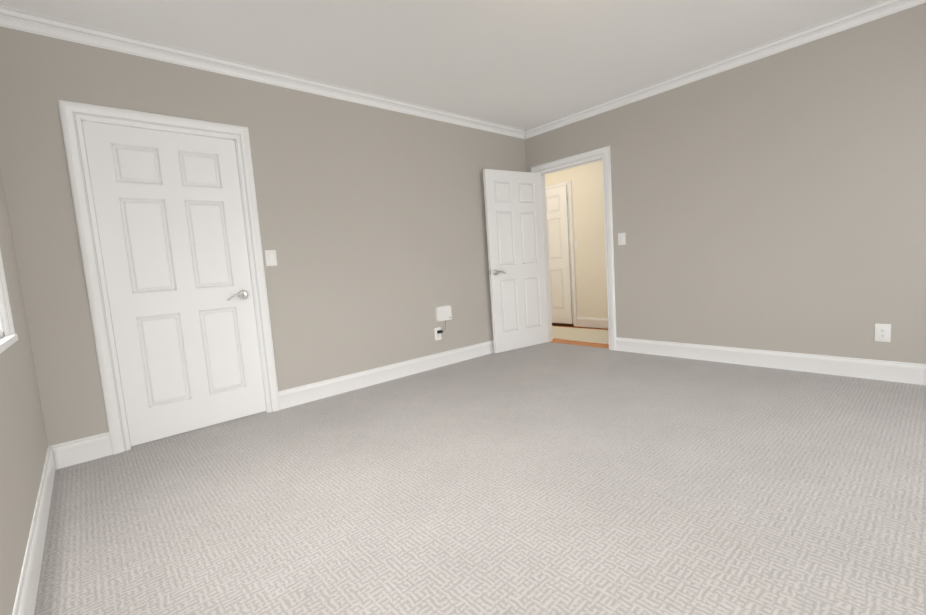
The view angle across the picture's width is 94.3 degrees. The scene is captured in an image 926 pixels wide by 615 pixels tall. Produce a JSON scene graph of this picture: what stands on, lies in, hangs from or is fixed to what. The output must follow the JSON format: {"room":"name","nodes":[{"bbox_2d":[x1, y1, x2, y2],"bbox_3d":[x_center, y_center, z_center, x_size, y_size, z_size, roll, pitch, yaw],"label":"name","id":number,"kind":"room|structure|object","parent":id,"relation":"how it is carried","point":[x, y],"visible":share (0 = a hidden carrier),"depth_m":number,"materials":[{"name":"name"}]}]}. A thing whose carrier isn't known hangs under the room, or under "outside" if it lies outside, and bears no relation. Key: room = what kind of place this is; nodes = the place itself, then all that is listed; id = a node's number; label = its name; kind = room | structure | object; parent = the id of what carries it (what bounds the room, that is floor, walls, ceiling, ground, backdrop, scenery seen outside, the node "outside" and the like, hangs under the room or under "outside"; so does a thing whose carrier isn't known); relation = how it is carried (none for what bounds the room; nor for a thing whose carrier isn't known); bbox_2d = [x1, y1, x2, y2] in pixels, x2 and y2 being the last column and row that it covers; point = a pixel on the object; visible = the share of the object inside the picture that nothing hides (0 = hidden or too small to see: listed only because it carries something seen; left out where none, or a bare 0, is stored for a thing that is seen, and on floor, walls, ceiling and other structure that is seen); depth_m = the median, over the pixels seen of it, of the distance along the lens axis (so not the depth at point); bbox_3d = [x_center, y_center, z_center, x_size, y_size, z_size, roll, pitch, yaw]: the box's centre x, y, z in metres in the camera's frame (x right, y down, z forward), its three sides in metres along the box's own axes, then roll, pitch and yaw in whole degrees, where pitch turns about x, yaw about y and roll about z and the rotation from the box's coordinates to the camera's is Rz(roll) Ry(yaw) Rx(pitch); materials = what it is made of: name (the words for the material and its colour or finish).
{"room":"empty bedroom","nodes":[
{"label":"empty bedroom","id":0,"kind":"room"},
{"bbox_2d":[0,169,47,614],"bbox_3d":[-0.908,-0.235,0.521,0.120,2.500,4.730,-9,8,-41],"label":"wall","id":1,"kind":"structure","parent":0,"point":[23,445],"depth_m":1.68,"materials":[{"name":"beige paint"}]},
{"bbox_2d":[0,250,17,353],"bbox_3d":[-1.342,-0.512,0.988,0.150,1.366,1.782,-9,8,-41],"label":"window","id":2,"kind":"structure","parent":1,"relation":"in","point":[6,317],"depth_m":1.69,"materials":[{"name":"white paint"}]},
{"bbox_2d":[12,445,59,614],"bbox_3d":[-0.816,0.926,0.729,0.016,0.140,4.610,-9,8,-41],"label":"baseboard","id":3,"kind":"structure","parent":1,"relation":"attached to","point":[26,595],"depth_m":1.59,"materials":[{"name":"white paint"}]},
{"bbox_2d":[0,26,526,445],"bbox_3d":[-0.850,-0.570,3.804,4.595,2.500,0.120,-9,8,-41],"label":"wall","id":4,"kind":"structure","parent":0,"point":[372,226],"depth_m":3.36,"materials":[{"name":"beige paint"}]},
{"bbox_2d":[57,99,279,454],"bbox_3d":[-1.883,-0.162,2.903,0.858,2.012,0.122,-9,8,-41],"label":"door frame","id":5,"kind":"structure","parent":4,"relation":"attached to","point":[127,125],"depth_m":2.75,"materials":[{"name":"white paint"}]},
{"bbox_2d":[82,121,265,445],"bbox_3d":[-1.841,-0.154,2.864,0.820,1.975,0.088,-9,8,-41],"label":"closet door","id":6,"kind":"structure","parent":4,"relation":"in","point":[170,222],"depth_m":2.83,"materials":[{"name":"white paint"}]},
{"bbox_2d":[0,6,523,138],"bbox_3d":[-0.873,-1.769,3.611,4.170,0.078,0.066,-9,8,-41],"label":"crown molding","id":7,"kind":"structure","parent":4,"relation":"attached to","point":[20,20],"depth_m":2.90,"materials":[{"name":"white paint"}]},
{"bbox_2d":[265,250,276,265],"bbox_3d":[-1.432,-0.369,3.206,0.079,0.118,0.012,-9,8,-41],"label":"light switch","id":8,"kind":"object","parent":4,"relation":"attached to","point":[270,258],"visible":1,"depth_m":3.20,"materials":[{"name":"white plastic"}]},
{"bbox_2d":[278,340,493,409],"bbox_3d":[-0.251,0.529,4.285,3.086,0.140,0.020,-9,8,-41],"label":"baseboard","id":9,"kind":"structure","parent":4,"relation":"attached to","point":[307,393],"depth_m":3.82,"materials":[{"name":"white paint"}]},
{"bbox_2d":[434,327,441,340],"bbox_3d":[-0.248,0.262,4.285,0.080,0.126,0.009,-9,8,-41],"label":"electrical outlet plate","id":10,"kind":"object","parent":4,"relation":"attached to","point":[438,336],"visible":0.83,"depth_m":4.28,"materials":[{"name":"white plastic"}]},
{"bbox_2d":[435,305,451,321],"bbox_3d":[-0.190,0.059,4.314,0.185,0.150,0.030,-9,8,-41],"label":"box","id":11,"kind":"object","parent":4,"relation":"attached to","point":[443,313],"visible":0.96,"depth_m":4.29,"materials":[{"name":"white plastic"}]},
{"bbox_2d":[0,0,882,129],"bbox_3d":[0.481,-1.886,2.960,5.780,0.100,6.630,-9,8,-41],"label":"ceiling","id":12,"kind":"structure","parent":0,"point":[524,64],"depth_m":2.89,"materials":[{"name":"white paint"}]},
{"bbox_2d":[34,342,925,614],"bbox_3d":[0.545,0.795,2.400,4.510,0.120,5.550,-9,8,-41],"label":"floor carpet","id":13,"kind":"object","parent":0,"point":[549,478],"visible":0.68,"depth_m":1.82,"materials":[{"name":"grey carpet"}]},
{"bbox_2d":[545,160,607,317],"bbox_3d":[1.952,-0.960,5.767,0.120,2.500,4.440,-9,8,-41],"label":"wall","id":14,"kind":"structure","parent":0,"point":[589,229],"depth_m":5.93,"materials":[{"name":"beige paint"}]},
{"bbox_2d":[546,186,572,323],"bbox_3d":[1.261,-0.754,6.475,0.035,1.975,0.812,-9,8,-41],"label":"hall door","id":15,"kind":"structure","parent":14,"relation":"in","point":[558,251],"depth_m":6.28,"materials":[{"name":"white paint"}]},
{"bbox_2d":[545,181,576,326],"bbox_3d":[1.262,-0.766,6.475,0.022,2.067,0.968,-9,8,-41],"label":"door frame","id":16,"kind":"structure","parent":14,"relation":"attached to","point":[568,184],"depth_m":6.13,"materials":[{"name":"white paint"}]},
{"bbox_2d":[575,240,579,248],"bbox_3d":[1.611,-0.886,6.066,0.012,0.118,0.079,-9,8,-41],"label":"light switch","id":17,"kind":"object","parent":14,"relation":"attached to","point":[577,244],"visible":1,"depth_m":6.05,"materials":[{"name":"white plastic"}]},
{"bbox_2d":[577,317,607,328],"bbox_3d":[2.513,0.243,5.241,0.016,0.140,2.597,-9,8,-41],"label":"baseboard","id":18,"kind":"structure","parent":14,"relation":"attached to","point":[592,322],"depth_m":6.00,"materials":[{"name":"white paint"}]},
{"bbox_2d":[525,3,925,363],"bbox_3d":[2.426,-0.761,3.460,0.120,2.500,4.730,-9,8,-41],"label":"wall","id":19,"kind":"structure","parent":0,"point":[775,202],"depth_m":3.32,"materials":[{"name":"beige paint"}]},
{"bbox_2d":[531,146,615,350],"bbox_3d":[1.256,-0.606,4.816,0.165,2.083,1.002,-9,8,-41],"label":"door frame","id":20,"kind":"structure","parent":19,"relation":"attached to","point":[604,153],"depth_m":4.48,"materials":[{"name":"white paint"}]},
{"bbox_2d":[483,169,548,352],"bbox_3d":[0.618,-0.523,4.846,0.816,1.975,0.141,-8,7,-33],"label":"bedroom door","id":21,"kind":"structure","parent":20,"relation":"attached to","point":[515,240],"depth_m":4.81,"materials":[{"name":"white paint"}]},
{"bbox_2d":[618,233,625,244],"bbox_3d":[1.593,-0.689,4.317,0.012,0.118,0.079,-9,8,-41],"label":"light switch","id":22,"kind":"object","parent":19,"relation":"attached to","point":[621,239],"visible":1,"depth_m":4.31,"materials":[{"name":"white plastic"}]},
{"bbox_2d":[524,0,925,138],"bbox_3d":[2.235,-1.954,3.324,0.066,0.078,4.610,-9,8,-41],"label":"crown molding","id":23,"kind":"structure","parent":19,"relation":"attached to","point":[883,8],"depth_m":3.36,"materials":[{"name":"white paint"}]},
{"bbox_2d":[616,337,925,384],"bbox_3d":[2.764,0.433,3.186,0.016,0.140,3.499,-9,8,-41],"label":"baseboard","id":24,"kind":"structure","parent":19,"relation":"attached to","point":[902,372],"depth_m":3.40,"materials":[{"name":"white paint"}]},
{"bbox_2d":[874,324,890,341],"bbox_3d":[2.911,0.176,2.979,0.009,0.126,0.080,-9,8,-41],"label":"electrical outlet plate","id":25,"kind":"object","parent":19,"relation":"attached to","point":[882,332],"visible":1,"depth_m":2.98,"materials":[{"name":"white plastic"}]},
{"label":"outside","id":26,"kind":"structure","parent":0,"visible":0},
{"bbox_2d":[551,323,608,348],"bbox_3d":[2.569,0.409,4.904,1.955,0.110,6.630,-9,8,-41],"label":"floor","id":27,"kind":"structure","parent":26,"point":[589,344],"depth_m":5.18,"materials":[{"name":"orange wood"}]},
{"bbox_2d":[552,326,608,343],"bbox_3d":[1.611,0.352,5.516,0.765,0.012,3.600,-9,8,-41],"label":"rug","id":28,"kind":"object","parent":27,"relation":"on","point":[584,335],"visible":0.06,"depth_m":5.53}
]}

